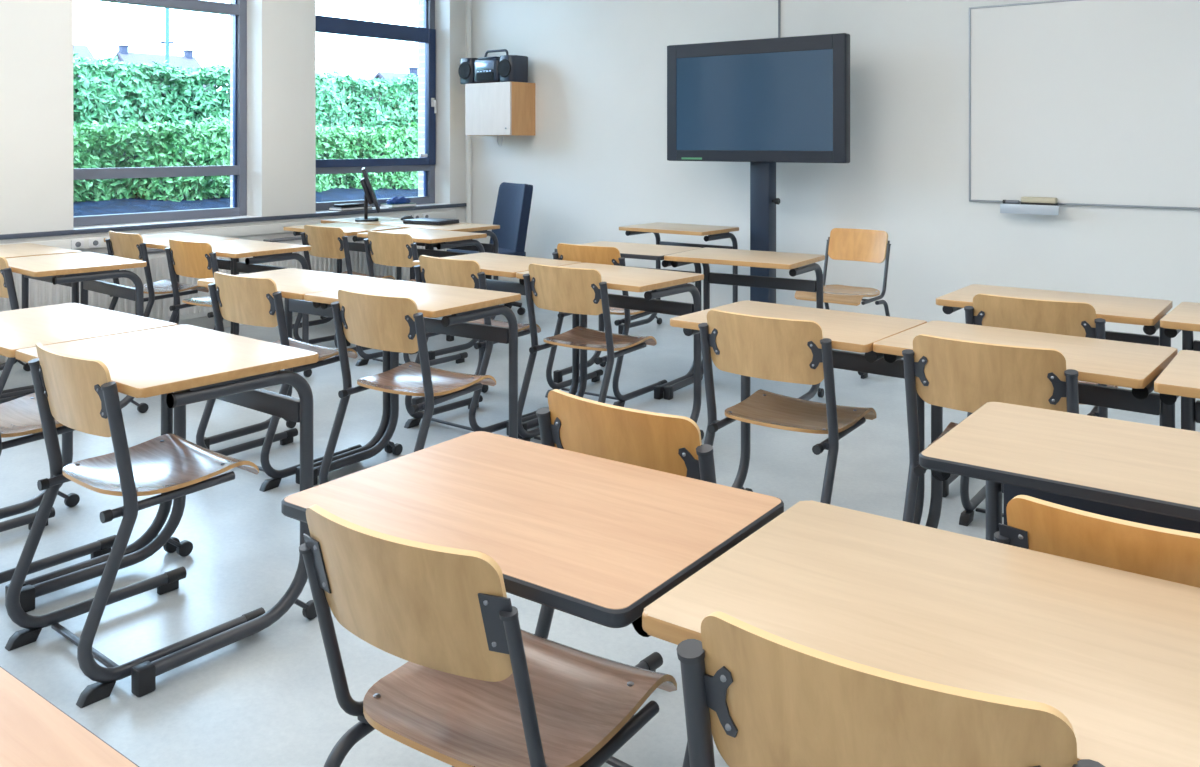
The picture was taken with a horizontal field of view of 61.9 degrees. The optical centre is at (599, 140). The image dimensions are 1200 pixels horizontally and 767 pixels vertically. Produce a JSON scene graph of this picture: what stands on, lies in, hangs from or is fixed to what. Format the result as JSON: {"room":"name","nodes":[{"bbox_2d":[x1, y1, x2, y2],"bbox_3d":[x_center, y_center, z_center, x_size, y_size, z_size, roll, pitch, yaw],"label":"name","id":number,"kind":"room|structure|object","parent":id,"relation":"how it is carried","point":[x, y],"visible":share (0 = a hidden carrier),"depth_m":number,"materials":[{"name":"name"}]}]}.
{"room":"classroom","nodes":[
{"label":"classroom","id":0,"kind":"room"},
{"bbox_2d":[0,0,465,363],"bbox_3d":[-3.857,-0.225,5.995,0.260,3.150,8.200,0,0,38],"label":"wall","id":1,"kind":"structure","parent":0,"point":[36,36],"depth_m":7.50,"materials":[{"name":"white paint"}]},
{"bbox_2d":[71,239,83,248],"bbox_3d":[-3.335,0.660,6.387,0.018,0.060,0.080,0,0,38],"label":"wall socket","id":2,"kind":"object","parent":1,"relation":"attached to","point":[75,244],"visible":0.91,"depth_m":6.38,"materials":[{"name":"white plastic"}]},
{"bbox_2d":[89,238,100,247],"bbox_3d":[-3.267,0.660,6.474,0.018,0.060,0.080,0,0,38],"label":"wall socket","id":3,"kind":"object","parent":1,"relation":"attached to","point":[94,242],"visible":1,"depth_m":6.47,"materials":[{"name":"white plastic"}]},
{"bbox_2d":[0,249,240,361],"bbox_3d":[-3.155,1.042,6.570,0.097,0.615,1.738,0,0,38],"label":"radiator","id":4,"kind":"object","parent":1,"relation":"attached to","point":[41,293],"visible":0.17,"depth_m":6.59,"materials":[{"name":"white metal"}]},
{"bbox_2d":[104,249,165,254],"bbox_3d":[-3.141,0.743,6.591,0.095,0.015,1.688,0,0,38],"label":"grille","id":5,"kind":"object","parent":4,"relation":"attached to","point":[151,251],"depth_m":6.73,"materials":[{"name":"grey metal"}]},
{"bbox_2d":[73,0,246,226],"bbox_3d":[-3.129,-0.501,7.081,0.070,2.137,1.365,0,0,38],"label":"window","id":6,"kind":"structure","parent":1,"relation":"in","point":[238,9],"depth_m":7.37,"materials":[{"name":"grey metal"}]},
{"bbox_2d":[73,216,259,229],"bbox_3d":[-3.026,0.582,7.001,0.190,0.031,1.365,0,0,38],"label":"trim","id":7,"kind":"structure","parent":1,"relation":"attached to","point":[232,217],"depth_m":6.94,"materials":[{"name":"white"}]},
{"bbox_2d":[0,210,455,249],"bbox_3d":[-3.785,0.660,5.851,0.030,0.070,8.040,0,0,38],"label":"trim","id":8,"kind":"structure","parent":1,"relation":"attached to","point":[278,227],"depth_m":7.31,"materials":[{"name":"white paint"}]},
{"bbox_2d":[0,203,465,239],"bbox_3d":[-3.744,0.582,5.907,0.025,0.030,8.199,0,0,38],"label":"trim","id":9,"kind":"structure","parent":1,"relation":"attached to","point":[282,217],"depth_m":7.11,"materials":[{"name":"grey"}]},
{"bbox_2d":[262,235,447,305],"bbox_3d":[-1.918,1.042,8.154,0.097,0.615,1.918,0,0,38],"label":"radiator","id":10,"kind":"object","parent":1,"relation":"attached to","point":[358,259],"visible":0.1,"depth_m":7.92,"materials":[{"name":"white metal"}]},
{"bbox_2d":[263,236,301,241],"bbox_3d":[-1.903,0.743,8.175,0.095,0.015,1.868,0,0,38],"label":"grille","id":11,"kind":"object","parent":10,"relation":"attached to","point":[287,239],"depth_m":7.54,"materials":[{"name":"grey metal"}]},
{"bbox_2d":[316,0,435,210],"bbox_3d":[-1.942,-0.501,8.542,0.141,2.137,1.434,0,0,38],"label":"window","id":12,"kind":"structure","parent":1,"relation":"in","point":[324,24],"depth_m":8.79,"materials":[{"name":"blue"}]},
{"bbox_2d":[316,203,443,212],"bbox_3d":[-1.868,0.582,8.483,0.190,0.031,1.434,0,0,38],"label":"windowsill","id":13,"kind":"structure","parent":1,"relation":"attached to","point":[323,211],"depth_m":8.65,"materials":[{"name":"white"}]},
{"bbox_2d":[329,203,372,210],"bbox_3d":[-2.046,0.540,8.223,0.150,0.050,0.340,0,0,34],"label":"folder","id":14,"kind":"object","parent":13,"relation":"on","point":[348,206],"visible":0.96,"depth_m":8.13,"materials":[{"name":"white plastic"}]},
{"bbox_2d":[380,203,416,207],"bbox_3d":[-1.736,0.551,8.615,0.170,0.028,0.260,0,0,44],"label":"book","id":15,"kind":"object","parent":13,"relation":"on","point":[383,204],"visible":0.88,"depth_m":8.55,"materials":[{"name":"white paper"}]},
{"bbox_2d":[386,196,410,203],"bbox_3d":[-1.734,0.506,8.614,0.136,0.061,0.252,0,0,38],"label":"pouch","id":16,"kind":"object","parent":15,"relation":"on","point":[395,200],"visible":1,"depth_m":8.56,"materials":[{"name":"blue fabric"}]},
{"bbox_2d":[423,213,429,217],"bbox_3d":[-1.513,0.660,8.720,0.018,0.060,0.080,0,0,38],"label":"wall socket","id":17,"kind":"object","parent":1,"relation":"attached to","point":[425,215],"visible":0.67,"depth_m":8.71,"materials":[{"name":"white plastic"}]},
{"bbox_2d":[230,0,424,206],"bbox_3d":[-3.960,-0.025,6.203,0.160,3.950,8.800,0,0,38],"label":"wall","id":18,"kind":"structure","parent":0,"point":[421,46],"depth_m":9.20,"materials":[{"name":"paint"}]},
{"bbox_2d":[0,296,1199,766],"bbox_3d":[-0.503,1.400,3.376,8.850,0.100,8.600,0,0,38],"label":"floor","id":19,"kind":"structure","parent":0,"point":[267,697],"depth_m":3.36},
{"bbox_2d":[0,256,31,403],"bbox_3d":[-2.809,0.944,4.922,0.460,0.811,0.494,0,0,40],"label":"chair","id":20,"kind":"object","parent":19,"relation":"on","point":[7,286],"visible":0.16,"depth_m":4.66,"materials":[{"name":"brown wood"}]},
{"bbox_2d":[0,243,81,393],"bbox_3d":[-3.245,0.975,5.478,0.700,0.750,0.512,0,0,39],"label":"school desk","id":21,"kind":"object","parent":19,"relation":"on","point":[23,249],"visible":0.27,"depth_m":5.53,"materials":[{"name":"grey wood"}]},
{"bbox_2d":[0,393,115,583],"bbox_3d":[-1.906,0.944,3.207,0.460,0.811,0.494,0,0,36],"label":"chair","id":22,"kind":"object","parent":19,"relation":"on","point":[20,416],"visible":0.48,"depth_m":3.20,"materials":[{"name":"brown wood"}]},
{"bbox_2d":[0,666,138,766],"bbox_3d":[-0.720,0.975,0.865,0.700,0.750,0.512,0,0,37],"label":"school desk","id":23,"kind":"object","parent":19,"relation":"on","point":[34,732],"visible":1,"depth_m":1.00,"materials":[{"name":"brown wood"}]},
{"bbox_2d":[0,252,148,433],"bbox_3d":[-2.677,0.975,5.004,0.700,0.750,0.528,0,0,41],"label":"school desk","id":24,"kind":"object","parent":19,"relation":"on","point":[86,268],"visible":0.59,"depth_m":4.94,"materials":[{"name":"grey wood"}]},
{"bbox_2d":[0,303,179,605],"bbox_3d":[-1.822,0.975,3.298,0.724,0.750,0.526,0,0,37],"label":"school desk","id":25,"kind":"object","parent":19,"relation":"on","point":[66,322],"visible":0.62,"depth_m":3.25,"materials":[{"name":"grey wood"}]},
{"bbox_2d":[5,342,265,707],"bbox_3d":[-1.255,0.944,2.712,0.460,0.811,0.494,0,0,39],"label":"chair","id":26,"kind":"object","parent":19,"relation":"on","point":[80,393],"visible":0.97,"depth_m":2.63,"materials":[{"name":"brown wood"}]},
{"bbox_2d":[105,231,208,317],"bbox_3d":[-2.703,0.944,6.057,0.460,0.811,0.494,0,0,39],"label":"chair","id":27,"kind":"object","parent":19,"relation":"on","point":[125,245],"visible":0.59,"depth_m":5.90,"materials":[{"name":"brown wood"}]},
{"bbox_2d":[15,324,318,696],"bbox_3d":[-1.234,0.975,2.853,0.728,0.750,0.534,0,0,38],"label":"school desk","id":28,"kind":"object","parent":19,"relation":"on","point":[194,363],"visible":0.93,"depth_m":2.80,"materials":[{"name":"grey wood"}]},
{"bbox_2d":[104,232,238,333],"bbox_3d":[-2.643,0.975,6.176,0.700,0.750,0.512,0,0,37],"label":"school desk","id":29,"kind":"object","parent":19,"relation":"on","point":[157,241],"visible":0.16,"depth_m":6.16,"materials":[{"name":"grey wood"}]},
{"bbox_2d":[165,239,280,370],"bbox_3d":[-2.124,0.944,5.568,0.460,0.811,0.494,0,0,36],"label":"chair","id":30,"kind":"object","parent":19,"relation":"on","point":[192,259],"visible":0.48,"depth_m":5.42,"materials":[{"name":"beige wood"}]},
{"bbox_2d":[163,239,311,376],"bbox_3d":[-2.074,0.975,5.724,0.700,0.750,0.510,0,0,36],"label":"school desk","id":31,"kind":"object","parent":19,"relation":"on","point":[261,251],"visible":0.48,"depth_m":5.69,"materials":[{"name":"grey wood"}]},
{"bbox_2d":[196,272,361,491],"bbox_3d":[-1.338,0.944,4.178,0.460,0.811,0.494,0,0,35],"label":"chair","id":32,"kind":"object","parent":19,"relation":"on","point":[254,301],"visible":0.52,"depth_m":4.02,"materials":[{"name":"brown wood"}]},
{"bbox_2d":[197,268,393,483],"bbox_3d":[-1.312,0.975,4.326,0.700,0.750,0.509,0,0,35],"label":"school desk","id":33,"kind":"object","parent":19,"relation":"on","point":[293,283],"visible":0.5,"depth_m":4.32,"materials":[{"name":"grey wood"}]},
{"bbox_2d":[283,222,403,345],"bbox_3d":[-1.786,0.975,6.972,0.700,0.750,0.510,0,0,38],"label":"school desk","id":34,"kind":"object","parent":19,"relation":"on","point":[350,229],"visible":0.24,"depth_m":7.02,"materials":[{"name":"grey wood"}]},
{"bbox_2d":[293,225,394,356],"bbox_3d":[-1.648,0.945,6.483,0.460,0.811,0.494,0,0,38],"label":"chair","id":35,"kind":"object","parent":19,"relation":"on","point":[325,242],"visible":0.4,"depth_m":6.33,"materials":[{"name":"brown wood"}]},
{"bbox_2d":[320,216,428,318],"bbox_3d":[-1.694,0.975,7.578,0.700,0.750,0.512,0,0,38],"label":"school desk","id":36,"kind":"object","parent":19,"relation":"on","point":[381,221],"visible":0.06,"depth_m":7.55,"materials":[{"name":"grey wood"}]},
{"bbox_2d":[355,167,380,221],"bbox_3d":[-1.752,0.401,7.544,0.186,0.396,0.480,0,0,-13],"label":"monitor","id":37,"kind":"object","parent":36,"relation":"on","point":[370,197],"visible":1,"depth_m":7.43,"materials":[{"name":"black plastic"}]},
{"bbox_2d":[401,215,413,219],"bbox_3d":[-1.459,0.581,7.586,0.110,0.037,0.064,0,0,8],"label":"computer mouse","id":38,"kind":"object","parent":36,"relation":"on","point":[403,217],"visible":0.63,"depth_m":7.57,"materials":[{"name":"black plastic"}]},
{"bbox_2d":[319,289,495,484],"bbox_3d":[-0.697,0.944,3.694,0.460,0.811,0.494,0,0,35],"label":"chair","id":39,"kind":"object","parent":19,"relation":"on","point":[380,322],"visible":0.88,"depth_m":3.58,"materials":[{"name":"brown wood"}]},
{"bbox_2d":[355,231,467,365],"bbox_3d":[-1.140,0.945,6.061,0.460,0.811,0.494,0,0,38],"label":"chair","id":40,"kind":"object","parent":19,"relation":"on","point":[382,248],"visible":0.4,"depth_m":5.92,"materials":[{"name":"brown wood"}]},
{"bbox_2d":[304,280,520,485],"bbox_3d":[-0.732,0.975,3.925,0.700,0.750,0.509,0,0,35],"label":"school desk","id":41,"kind":"object","parent":19,"relation":"on","point":[463,305],"visible":0.59,"depth_m":3.92,"materials":[{"name":"grey wood"}]},
{"bbox_2d":[357,228,486,359],"bbox_3d":[-1.154,0.975,6.493,0.700,0.750,0.510,0,0,37],"label":"school desk","id":42,"kind":"object","parent":19,"relation":"on","point":[450,239],"visible":0.42,"depth_m":6.39,"materials":[{"name":"grey wood"}]},
{"bbox_2d":[382,222,499,340],"bbox_3d":[-1.134,0.975,7.141,0.700,0.750,0.512,0,0,37],"label":"school desk","id":43,"kind":"object","parent":19,"relation":"on","point":[462,227],"visible":0.23,"depth_m":7.10,"materials":[{"name":"grey wood"}]},
{"bbox_2d":[403,218,458,224],"bbox_3d":[-1.229,0.586,7.280,0.340,0.027,0.240,0,0,30],"label":"laptop","id":44,"kind":"object","parent":43,"relation":"on","point":[424,221],"visible":1,"depth_m":7.20,"materials":[{"name":"black plastic"}]},
{"bbox_2d":[404,255,540,432],"bbox_3d":[-0.594,0.945,4.765,0.460,0.811,0.494,0,0,38],"label":"chair","id":45,"kind":"object","parent":19,"relation":"on","point":[432,270],"visible":0.45,"depth_m":4.60,"materials":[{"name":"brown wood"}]},
{"bbox_2d":[299,504,676,766],"bbox_3d":[-0.183,0.945,1.568,0.424,0.810,0.527,0,0,33],"label":"chair","id":46,"kind":"object","parent":19,"relation":"on","point":[475,688],"visible":1,"depth_m":1.48,"materials":[{"name":"brown wood"}]},
{"bbox_2d":[447,182,532,314],"bbox_3d":[-0.865,0.841,7.832,0.630,1.018,0.574,0,0,-32],"label":"office chair","id":47,"kind":"object","parent":19,"relation":"on","point":[513,204],"visible":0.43,"depth_m":7.86,"materials":[{"name":"blue fabric"}]},
{"bbox_2d":[412,253,581,435],"bbox_3d":[-0.511,0.975,4.979,0.700,0.750,0.513,0,0,39],"label":"school desk","id":48,"kind":"object","parent":19,"relation":"on","point":[503,265],"visible":0.35,"depth_m":4.98,"materials":[{"name":"grey wood"}]},
{"bbox_2d":[281,431,783,766],"bbox_3d":[-0.112,0.975,1.678,0.700,0.750,0.512,0,0,35],"label":"school desk","id":49,"kind":"object","parent":19,"relation":"on","point":[598,540],"visible":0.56,"depth_m":1.60,"materials":[{"name":"brown wood"}]},
{"bbox_2d":[518,263,656,441],"bbox_3d":[-0.052,0.944,4.454,0.460,0.811,0.494,0,0,37],"label":"chair","id":50,"kind":"object","parent":19,"relation":"on","point":[554,288],"visible":0.86,"depth_m":4.34,"materials":[{"name":"brown wood"}]},
{"bbox_2d":[545,243,666,406],"bbox_3d":[0.036,0.944,5.338,0.460,0.811,0.494,0,0,35],"label":"chair","id":51,"kind":"object","parent":19,"relation":"on","point":[606,255],"visible":0.52,"depth_m":5.18,"materials":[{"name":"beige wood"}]},
{"bbox_2d":[516,263,703,439],"bbox_3d":[0.045,0.975,4.533,0.703,0.750,0.512,0,0,38],"label":"school desk","id":52,"kind":"object","parent":19,"relation":"on","point":[662,283],"visible":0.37,"depth_m":4.49,"materials":[{"name":"grey wood"}]},
{"bbox_2d":[535,389,715,766],"bbox_3d":[0.151,0.944,2.203,0.460,0.811,0.494,0,0,40],"label":"chair","id":53,"kind":"object","parent":19,"relation":"on","point":[668,443],"visible":0.2,"depth_m":2.03,"materials":[{"name":"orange wood"}]},
{"bbox_2d":[553,241,702,399],"bbox_3d":[0.163,0.975,5.611,0.690,0.750,0.507,0,0,33],"label":"school desk","id":54,"kind":"object","parent":19,"relation":"on","point":[627,250],"visible":0.49,"depth_m":5.58,"materials":[{"name":"brown wood"}]},
{"bbox_2d":[618,222,738,333],"bbox_3d":[0.552,0.975,6.983,0.690,0.750,0.507,0,0,38],"label":"school desk","id":55,"kind":"object","parent":19,"relation":"on","point":[713,232],"visible":0.7,"depth_m":6.94,"materials":[{"name":"grey wood"}]},
{"bbox_2d":[664,247,824,399],"bbox_3d":[0.761,0.975,5.250,0.703,0.750,0.505,0,0,33],"label":"school desk","id":56,"kind":"object","parent":19,"relation":"on","point":[799,263],"visible":0.75,"depth_m":5.24,"materials":[{"name":"grey wood"}]},
{"bbox_2d":[750,162,779,303],"bbox_3d":[1.121,0.424,6.871,0.400,1.848,0.400,0,0,38],"label":"display stand","id":57,"kind":"object","parent":19,"relation":"on","point":[763,200],"visible":0.34,"depth_m":6.83,"materials":[{"name":"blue metal"}]},
{"bbox_2d":[667,33,849,162],"bbox_3d":[1.043,-0.272,6.788,1.366,0.828,0.097,0,0,38],"label":"screen","id":58,"kind":"object","parent":57,"relation":"attached to","point":[783,99],"visible":1,"depth_m":6.71,"materials":[{"name":"black plastic"}]},
{"bbox_2d":[698,309,875,503],"bbox_3d":[0.609,0.944,3.247,0.460,0.811,0.494,0,0,37],"label":"chair","id":59,"kind":"object","parent":19,"relation":"on","point":[769,348],"visible":0.86,"depth_m":3.12,"materials":[{"name":"brown wood"}]},
{"bbox_2d":[670,300,926,524],"bbox_3d":[0.666,0.975,3.358,0.701,0.750,0.520,0,0,38],"label":"school desk","id":60,"kind":"object","parent":19,"relation":"on","point":[848,331],"visible":0.39,"depth_m":3.38,"materials":[{"name":"grey wood"}]},
{"bbox_2d":[795,228,890,378],"bbox_3d":[1.464,0.945,5.961,0.424,0.810,0.527,0,0,38],"label":"chair","id":61,"kind":"object","parent":19,"relation":"on","point":[864,245],"visible":0.73,"depth_m":6.04,"materials":[{"name":"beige wood"}]},
{"bbox_2d":[677,611,1104,766],"bbox_3d":[0.380,0.945,1.202,0.460,0.811,0.494,0,0,33],"label":"chair","id":62,"kind":"object","parent":19,"relation":"on","point":[764,699],"visible":1,"depth_m":1.05,"materials":[{"name":"brown wood"}]},
{"bbox_2d":[642,500,1199,766],"bbox_3d":[0.509,0.975,1.253,0.770,0.750,0.512,0,0,36],"label":"school desk","id":63,"kind":"object","parent":19,"relation":"on","point":[1116,652],"visible":0.93,"depth_m":1.26,"materials":[{"name":"brown wood"}]},
{"bbox_2d":[902,334,1078,522],"bbox_3d":[1.144,0.944,2.839,0.460,0.811,0.494,0,0,36],"label":"chair","id":64,"kind":"object","parent":19,"relation":"on","point":[962,375],"visible":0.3,"depth_m":2.70,"materials":[{"name":"brown wood"}]},
{"bbox_2d":[873,321,1176,528],"bbox_3d":[1.243,0.975,2.934,0.718,0.750,0.513,0,0,39],"label":"school desk","id":65,"kind":"object","parent":19,"relation":"on","point":[1136,366],"visible":0.3,"depth_m":2.93,"materials":[{"name":"grey wood"}]},
{"bbox_2d":[959,293,1117,525],"bbox_3d":[1.591,0.944,3.584,0.460,0.811,0.494,0,0,36],"label":"chair","id":66,"kind":"object","parent":19,"relation":"on","point":[1079,319],"visible":0.34,"depth_m":3.42,"materials":[{"name":"brown wood"}]},
{"bbox_2d":[936,284,1172,496],"bbox_3d":[1.716,0.975,3.786,0.733,0.750,0.502,0,0,37],"label":"school desk","id":67,"kind":"object","parent":19,"relation":"on","point":[1147,312],"visible":0.37,"depth_m":3.76,"materials":[{"name":"grey wood"}]},
{"bbox_2d":[919,402,1199,541],"bbox_3d":[1.036,0.975,1.910,0.700,0.750,0.512,0,0,36],"label":"school desk","id":68,"kind":"object","parent":19,"relation":"on","point":[1148,474],"visible":0.58,"depth_m":1.94,"materials":[{"name":"brown wood"}]},
{"bbox_2d":[994,495,1199,587],"bbox_3d":[0.892,0.945,1.595,0.424,0.810,0.527,0,0,36],"label":"chair","id":69,"kind":"object","parent":19,"relation":"on","point":[1035,524],"visible":0.17,"depth_m":1.44,"materials":[{"name":"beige wood"}]},
{"bbox_2d":[1154,350,1199,430],"bbox_3d":[1.805,0.975,2.473,0.700,0.750,0.511,0,0,37],"label":"school desk","id":70,"kind":"object","parent":19,"relation":"on","point":[1181,377],"visible":0.44,"depth_m":2.60,"materials":[{"name":"grey wood"}]},
{"bbox_2d":[1160,302,1199,350],"bbox_3d":[2.303,0.975,3.329,0.700,0.750,0.513,0,0,38],"label":"school desk","id":71,"kind":"object","parent":19,"relation":"on","point":[1185,317],"visible":0.45,"depth_m":3.44,"materials":[{"name":"grey wood"}]},
{"bbox_2d":[471,0,1199,353],"bbox_3d":[2.090,-0.225,6.679,8.830,3.150,0.200,0,0,38],"label":"wall","id":72,"kind":"structure","parent":0,"point":[596,163],"depth_m":6.99,"materials":[{"name":"white paint"}]},
{"bbox_2d":[466,0,470,222],"bbox_3d":[-1.185,-0.225,9.041,0.044,3.148,0.044,0,0,38],"label":"pipe","id":73,"kind":"object","parent":72,"relation":"attached to","point":[468,2],"visible":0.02,"depth_m":9.02,"materials":[{"name":"white metal"}]},
{"bbox_2d":[465,82,534,135],"bbox_3d":[-0.868,-0.273,8.656,0.539,0.451,0.324,0,0,38],"label":"upper cabinet","id":74,"kind":"object","parent":72,"relation":"attached to","point":[496,108],"visible":1,"depth_m":8.52,"materials":[{"name":"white wood"}]},
{"bbox_2d":[458,49,527,84],"bbox_3d":[-0.925,-0.646,8.676,0.646,0.294,0.245,0,0,38],"label":"stereo","id":75,"kind":"object","parent":74,"relation":"on","point":[504,68],"visible":0.93,"depth_m":8.54,"materials":[{"name":"black plastic"}]},
{"bbox_2d":[458,62,470,79],"bbox_3d":[-1.183,-0.614,8.731,0.156,0.156,0.013,0,0,38],"label":"speaker grille","id":76,"kind":"object","parent":75,"relation":"attached to","point":[464,70],"depth_m":8.72,"materials":[{"name":"black plastic"}]},
{"bbox_2d":[498,59,510,76],"bbox_3d":[-0.808,-0.614,8.438,0.156,0.156,0.013,0,0,38],"label":"speaker grille","id":77,"kind":"object","parent":75,"relation":"attached to","point":[504,65],"depth_m":8.43,"materials":[{"name":"black plastic"}]},
{"bbox_2d":[778,0,779,37],"bbox_3d":[1.286,-1.234,7.173,0.014,1.129,0.009,0,0,38],"label":"power cord","id":78,"kind":"object","parent":72,"relation":"attached to","point":[778,0],"visible":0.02,"depth_m":7.17,"materials":[{"name":"grey plastic"}]},
{"bbox_2d":[969,0,1199,214],"bbox_3d":[3.285,-0.202,5.551,2.458,1.288,0.104,0,0,38],"label":"whiteboard","id":79,"kind":"object","parent":72,"relation":"attached to","point":[1073,102],"visible":0.99,"depth_m":5.92,"materials":[{"name":"white ceramic"}]},
{"bbox_2d":[1003,200,1019,203],"bbox_3d":[2.523,0.373,6.138,0.095,0.024,0.024,0,0,38],"label":"marker pen","id":80,"kind":"object","parent":79,"relation":"on","point":[1004,201],"visible":1,"depth_m":6.13,"materials":[{"name":"grey plastic"}]},
{"bbox_2d":[1000,203,1062,214],"bbox_3d":[2.618,0.413,6.072,0.335,0.058,0.103,0,0,38],"label":"tray","id":81,"kind":"object","parent":79,"relation":"on","point":[1004,208],"depth_m":6.02,"materials":[{"name":"silver metal"}]},
{"bbox_2d":[1021,197,1057,205],"bbox_3d":[2.651,0.362,6.038,0.200,0.046,0.050,0,0,38],"label":"eraser","id":82,"kind":"object","parent":79,"relation":"on","point":[1024,200],"visible":1,"depth_m":6.01,"materials":[{"name":"grey fabric"}]},
{"label":"outside","id":83,"kind":"structure","parent":0,"visible":0},
{"bbox_2d":[73,185,417,215],"bbox_3d":[-22.588,0.575,82.367,122.980,0.650,118.000,0,0,38],"label":"ground","id":84,"kind":"structure","parent":83,"point":[137,204],"depth_m":8.99,"materials":[{"name":"soil"}]},
{"bbox_2d":[73,45,101,84],"bbox_3d":[-53.904,-4.200,96.682,8.600,10.700,8.400,0,0,38],"label":"house","id":85,"kind":"structure","parent":84,"relation":"on","point":[83,50],"depth_m":98.80,"materials":[{"name":"grey"}]},
{"bbox_2d":[105,45,214,90],"bbox_3d":[-45.445,-4.205,102.636,8.600,10.710,8.200,0,0,38],"label":"house","id":86,"kind":"structure","parent":84,"relation":"on","point":[187,60],"depth_m":101.97,"materials":[{"name":"grey"}]},
{"bbox_2d":[161,8,173,86],"bbox_3d":[-12.507,-3.840,29.631,1.497,8.980,0.326,0,0,38],"label":"street lamp","id":87,"kind":"object","parent":84,"relation":"on","point":[166,42],"visible":0.29,"depth_m":29.95,"materials":[{"name":"white metal"}]},
{"bbox_2d":[73,116,417,201],"bbox_3d":[-4.271,0.247,9.049,0.827,1.086,13.084,0,0,38],"label":"hedge","id":88,"kind":"object","parent":84,"relation":"on","point":[342,141],"visible":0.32,"depth_m":9.27,"materials":[{"name":"green plant"}]},
{"bbox_2d":[73,52,417,152],"bbox_3d":[-4.950,-0.206,10.530,1.135,1.512,14.596,0,0,38],"label":"hedge","id":89,"kind":"object","parent":84,"relation":"on","point":[140,97],"visible":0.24,"depth_m":10.82,"materials":[{"name":"green plant"}]},
{"bbox_2d":[316,49,341,93],"bbox_3d":[-16.851,-2.429,60.435,3.042,6.364,2.681,0,0,38],"label":"bare tree","id":90,"kind":"object","parent":84,"relation":"on","point":[317,66],"visible":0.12,"depth_m":59.96,"materials":[{"name":"grey plant"}]},
{"bbox_2d":[359,67,417,99],"bbox_3d":[-19.446,-3.180,101.803,8.600,8.660,7.900,0,0,38],"label":"house","id":91,"kind":"structure","parent":84,"relation":"on","point":[385,75],"depth_m":99.70,"materials":[{"name":"grey"}]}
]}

